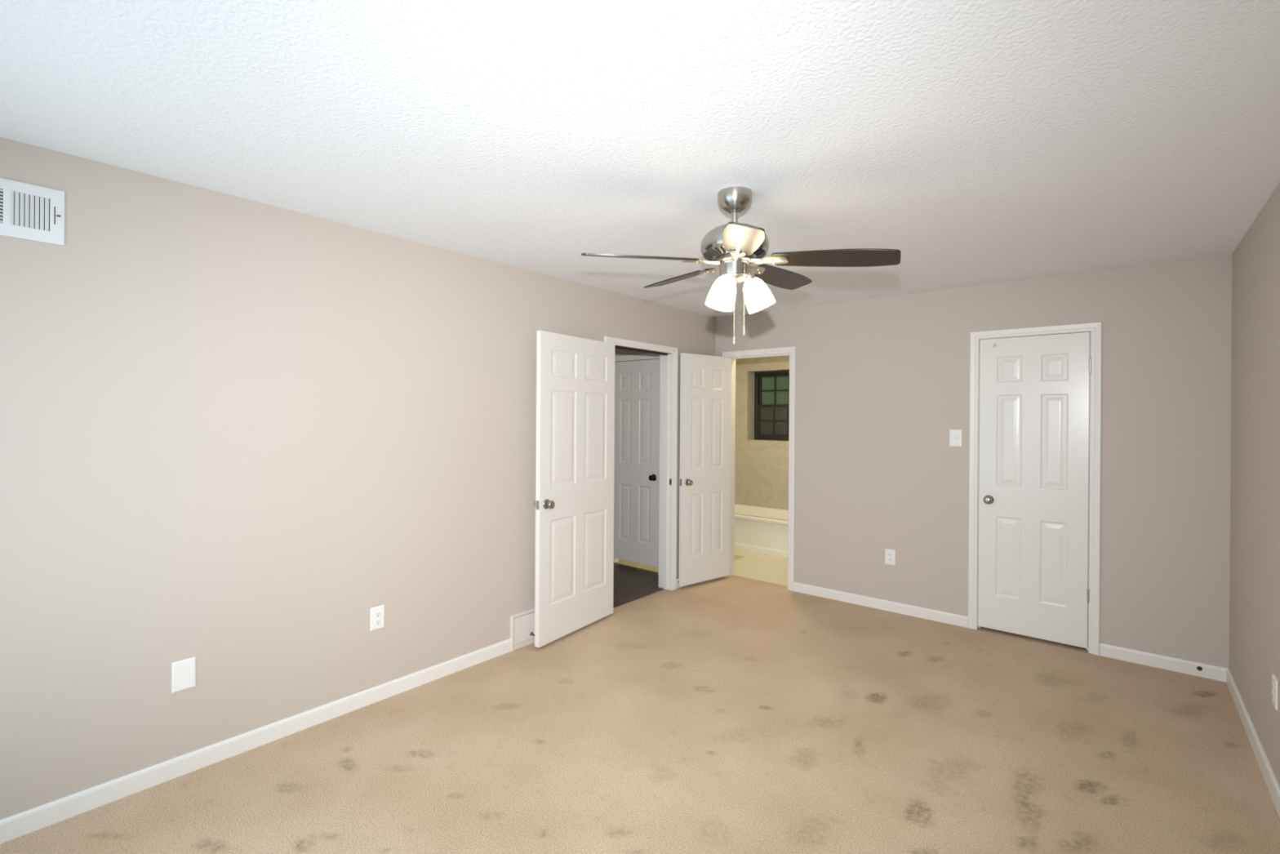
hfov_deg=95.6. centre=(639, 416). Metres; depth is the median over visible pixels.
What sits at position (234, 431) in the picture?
wall
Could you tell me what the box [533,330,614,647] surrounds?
door
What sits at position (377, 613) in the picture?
receptacle
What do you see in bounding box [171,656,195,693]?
blank wall plate
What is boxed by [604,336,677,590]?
door frame
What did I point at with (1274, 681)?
wall outlet
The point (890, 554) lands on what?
wall outlet
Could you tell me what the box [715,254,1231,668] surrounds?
wall
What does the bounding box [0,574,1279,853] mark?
floor
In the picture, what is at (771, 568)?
floor
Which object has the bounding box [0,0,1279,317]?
ceiling
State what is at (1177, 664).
baseboard
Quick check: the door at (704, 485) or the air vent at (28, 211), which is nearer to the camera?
the air vent at (28, 211)
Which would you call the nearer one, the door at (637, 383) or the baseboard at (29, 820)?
the baseboard at (29, 820)
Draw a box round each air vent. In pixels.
[0,177,64,245]
[510,608,534,650]
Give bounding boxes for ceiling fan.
[581,186,901,344]
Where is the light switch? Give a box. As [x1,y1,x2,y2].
[949,429,962,446]
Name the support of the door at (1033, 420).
in the wall at (882, 384)
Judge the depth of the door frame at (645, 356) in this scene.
5.61 m
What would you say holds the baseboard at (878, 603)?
attached to the wall at (882, 384)
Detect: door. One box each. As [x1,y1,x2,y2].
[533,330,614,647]
[613,359,659,567]
[679,352,731,586]
[977,332,1091,648]
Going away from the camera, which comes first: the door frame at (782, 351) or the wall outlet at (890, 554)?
the wall outlet at (890, 554)
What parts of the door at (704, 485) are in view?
knob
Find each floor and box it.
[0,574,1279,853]
[613,547,787,608]
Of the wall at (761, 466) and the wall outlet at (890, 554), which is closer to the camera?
the wall outlet at (890, 554)
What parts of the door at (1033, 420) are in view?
knob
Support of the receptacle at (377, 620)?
attached to the wall outlet at (377, 613)
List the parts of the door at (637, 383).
knob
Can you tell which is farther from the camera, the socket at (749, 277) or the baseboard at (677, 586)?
the baseboard at (677, 586)
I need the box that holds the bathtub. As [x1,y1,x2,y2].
[734,503,788,556]
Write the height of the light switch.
0.124 m
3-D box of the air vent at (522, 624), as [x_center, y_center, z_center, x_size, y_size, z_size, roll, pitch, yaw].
[-0.699,1.372,3.822,0.016,0.222,0.372,0,0,40]
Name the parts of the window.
sash, sash, glass, glass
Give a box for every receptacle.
[374,610,381,617]
[374,617,381,625]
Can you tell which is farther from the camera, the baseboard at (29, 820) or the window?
the window
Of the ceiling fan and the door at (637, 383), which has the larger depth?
the door at (637, 383)
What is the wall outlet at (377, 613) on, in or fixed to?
attached to the wall at (234, 431)
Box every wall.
[0,137,715,819]
[614,348,648,355]
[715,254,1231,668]
[734,355,789,509]
[1229,182,1279,786]
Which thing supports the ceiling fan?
hanging from the ceiling
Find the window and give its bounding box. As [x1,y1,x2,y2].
[754,370,789,440]
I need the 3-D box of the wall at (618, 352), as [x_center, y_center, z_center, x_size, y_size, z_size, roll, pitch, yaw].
[-0.100,0.277,5.810,1.380,2.460,0.100,0,0,40]
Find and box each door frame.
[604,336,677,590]
[613,353,660,573]
[722,346,795,591]
[968,321,1102,655]
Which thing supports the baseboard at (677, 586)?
attached to the wall at (234, 431)
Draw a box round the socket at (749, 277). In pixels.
[744,270,755,282]
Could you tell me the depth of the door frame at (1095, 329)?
3.75 m
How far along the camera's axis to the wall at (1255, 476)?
2.65 m
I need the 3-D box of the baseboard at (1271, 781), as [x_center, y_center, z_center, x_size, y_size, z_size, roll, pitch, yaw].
[1.714,1.461,1.343,0.013,0.078,5.107,0,0,40]
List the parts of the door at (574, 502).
knob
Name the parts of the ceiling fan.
blade, blade, lamp shade, pull chain, lamp shade, blade, pull chain, lamp shade, blade, blade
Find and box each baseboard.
[0,638,511,844]
[675,577,682,588]
[793,582,968,627]
[1099,642,1228,681]
[1226,668,1279,817]
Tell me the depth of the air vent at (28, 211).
2.06 m
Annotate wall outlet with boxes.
[369,604,384,631]
[884,548,895,565]
[1271,673,1277,710]
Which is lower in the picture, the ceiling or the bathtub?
the bathtub

